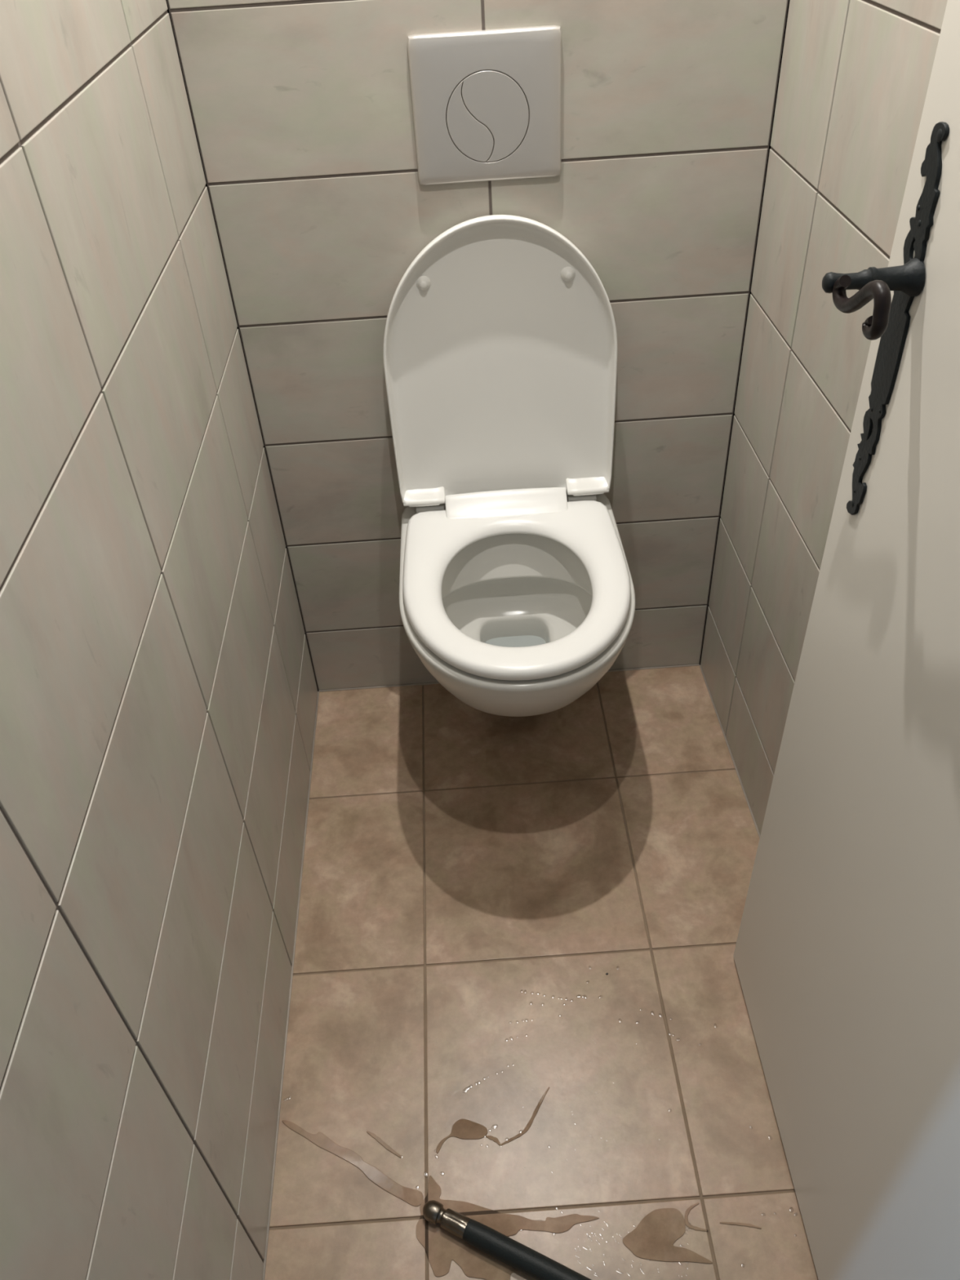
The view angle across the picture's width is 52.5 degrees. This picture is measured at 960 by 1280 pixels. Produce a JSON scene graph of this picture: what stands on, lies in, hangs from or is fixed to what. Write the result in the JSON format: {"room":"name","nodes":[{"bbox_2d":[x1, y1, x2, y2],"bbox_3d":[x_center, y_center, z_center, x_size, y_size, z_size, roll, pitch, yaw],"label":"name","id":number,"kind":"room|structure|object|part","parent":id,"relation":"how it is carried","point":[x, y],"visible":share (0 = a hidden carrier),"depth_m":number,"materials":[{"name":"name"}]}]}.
{"room":"toilet room","nodes":[
{"label":"toilet room","id":0,"kind":"room"},
{"bbox_2d":[0,0,317,1279],"bbox_3d":[-0.366,-0.283,0.679,0.062,2.240,1.402,-4,41,-1],"label":"wall","id":1,"kind":"structure","parent":0,"point":[158,690],"depth_m":0.88,"materials":[{"name":"tile"}]},
{"bbox_2d":[262,691,319,1279],"bbox_3d":[-0.280,0.559,1.413,0.004,0.004,1.397,-4,41,-1],"label":"trim","id":2,"kind":"structure","parent":1,"relation":"attached to","point":[317,697],"depth_m":1.44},
{"bbox_2d":[166,0,788,690],"bbox_3d":[0.002,-0.789,1.235,0.766,2.240,0.062,-4,41,0],"label":"wall","id":3,"kind":"structure","parent":0,"point":[302,113],"depth_m":1.37,"materials":[{"name":"tile"}]},
{"bbox_2d":[407,25,561,185],"bbox_3d":[0.009,-0.693,1.271,0.194,0.176,0.011,-4,41,0],"label":"flush plate","id":4,"kind":"object","parent":3,"relation":"attached to","point":[498,92],"visible":1,"depth_m":1.26,"materials":[{"name":"grey plastic"}]},
{"bbox_2d":[383,214,635,716],"bbox_3d":[0.051,-0.140,1.447,0.357,0.814,0.468,-4,41,0],"label":"toilet","id":5,"kind":"object","parent":3,"relation":"attached to","point":[517,593],"visible":1,"depth_m":1.50,"materials":[{"name":"white ceramic"}]},
{"bbox_3d":[0.032,-0.412,1.479,0.351,0.442,0.055,-4,41,0],"label":"lid","id":6,"kind":"part","parent":5,"relation":"part of","materials":[{"name":"white plastic"}]},
{"bbox_3d":[0.054,-0.085,1.460,0.342,0.022,0.408,-4,41,0],"label":"seat","id":7,"kind":"part","parent":5,"relation":"part of","materials":[{"name":"white plastic"}]},
{"bbox_3d":[0.062,0.038,1.602,0.357,0.340,0.468,-4,41,0],"label":"bowl","id":8,"kind":"part","parent":5,"relation":"part of","materials":[{"name":"white ceramic"}]},
{"bbox_2d":[319,663,699,692],"bbox_3d":[0.059,0.076,1.944,0.762,0.004,0.004,-4,41,0],"label":"trim","id":9,"kind":"structure","parent":3,"relation":"attached to","point":[695,664],"depth_m":1.94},
{"bbox_2d":[262,665,817,1279],"bbox_3d":[-0.030,1.007,0.925,3.450,0.062,2.750,-4,41,0],"label":"floor","id":10,"kind":"structure","parent":0,"point":[462,861],"depth_m":1.43,"materials":[{"name":"tile"}]},
{"bbox_2d":[281,1120,423,1206],"bbox_3d":[-0.169,0.677,1.268,0.221,0.002,0.020,18,45,23],"label":"puddle","id":11,"kind":"object","parent":10,"relation":"on","point":[412,1197],"visible":1,"depth_m":1.26,"materials":[{"name":"brown liquid"}]},
{"bbox_2d":[366,1130,401,1157],"bbox_3d":[-0.127,0.664,1.280,0.059,0.002,0.005,25,49,29],"label":"puddle","id":12,"kind":"object","parent":10,"relation":"on","point":[379,1140],"visible":1,"depth_m":1.28,"materials":[{"name":"brown liquid"}]},
{"bbox_2d":[435,1119,487,1153],"bbox_3d":[-0.027,0.652,1.287,0.072,0.002,0.032,-13,42,-11],"label":"puddle","id":13,"kind":"object","parent":10,"relation":"on","point":[464,1129],"visible":1,"depth_m":1.29,"materials":[{"name":"brown liquid"}]},
{"bbox_2d":[484,1135,500,1145],"bbox_3d":[0.018,0.656,1.278,0.023,0.002,0.007,20,46,25],"label":"puddle","id":14,"kind":"object","parent":10,"relation":"on","point":[495,1140],"visible":1,"depth_m":1.28,"materials":[{"name":"brown liquid"}]},
{"bbox_2d":[415,1175,599,1279],"bbox_3d":[0.027,0.736,1.185,0.220,0.002,0.111,7,42,12],"label":"puddle","id":15,"kind":"object","parent":10,"relation":"on","point":[442,1246],"visible":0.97,"depth_m":1.20,"materials":[{"name":"brown liquid"}]},
{"bbox_2d":[422,1200,591,1279],"bbox_3d":[0.174,1.057,0.784,0.342,0.028,1.170,-7,41,-4],"label":"wand","id":16,"kind":"object","parent":10,"relation":"on","point":[513,1253],"visible":1,"depth_m":1.16,"materials":[{"name":"plastic"}]},
{"bbox_2d":[500,1087,549,1146],"bbox_3d":[0.066,0.638,1.295,0.016,0.002,0.100,29,51,32],"label":"puddle","id":17,"kind":"object","parent":10,"relation":"on","point":[535,1113],"visible":1,"depth_m":1.29,"materials":[{"name":"brown liquid"}]},
{"bbox_2d":[423,992,793,1266],"bbox_3d":[0.058,0.631,1.304,0.651,0.001,0.411,-4,41,0],"label":"water droplets","id":18,"kind":"object","parent":10,"relation":"on","point":[526,993],"visible":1,"depth_m":1.29},
{"bbox_2d":[622,1208,712,1263],"bbox_3d":[0.225,0.726,1.182,0.103,0.002,0.063,-4,41,0],"label":"puddle","id":19,"kind":"object","parent":10,"relation":"on","point":[654,1237],"visible":1,"depth_m":1.18,"materials":[{"name":"brown liquid"}]},
{"bbox_2d":[684,1202,708,1231],"bbox_3d":[0.264,0.711,1.197,0.026,0.002,0.033,-4,41,0],"label":"puddle","id":20,"kind":"object","parent":10,"relation":"on","point":[686,1213],"visible":1,"depth_m":1.19,"materials":[{"name":"brown liquid"}]},
{"bbox_2d":[720,1222,761,1229],"bbox_3d":[0.318,0.714,1.189,0.050,0.002,0.004,3,41,8],"label":"puddle","id":21,"kind":"object","parent":10,"relation":"on","point":[725,1223],"visible":1,"depth_m":1.19,"materials":[{"name":"brown liquid"}]},
{"bbox_2d":[700,0,947,835],"bbox_3d":[0.461,-0.341,0.684,0.062,2.240,1.402,-5,41,-1],"label":"wall","id":22,"kind":"structure","parent":0,"point":[855,76],"depth_m":1.25,"materials":[{"name":"tile"}]},
{"bbox_2d":[699,665,759,839],"bbox_3d":[0.484,0.500,1.424,0.004,0.004,1.377,-5,41,-1],"label":"trim","id":23,"kind":"structure","parent":22,"relation":"attached to","point":[704,677],"depth_m":1.76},
{"bbox_2d":[733,0,959,1279],"bbox_3d":[0.327,-0.054,0.519,0.112,2.024,0.727,-4,41,0],"label":"door","id":24,"kind":"structure","parent":22,"relation":"in","point":[846,955],"depth_m":0.86,"materials":[{"name":"paint"}]},
{"bbox_3d":[0.269,-0.243,0.688,0.011,0.043,0.092,-4,41,0],"label":"lever","id":25,"kind":"part","parent":24,"relation":"part of","materials":[{"name":"metal"}]},
{"bbox_3d":[0.330,-0.236,0.781,0.003,0.324,0.039,-4,41,0],"label":"handle plate","id":26,"kind":"part","parent":24,"relation":"part of","materials":[{"name":"black metal"}]}
]}

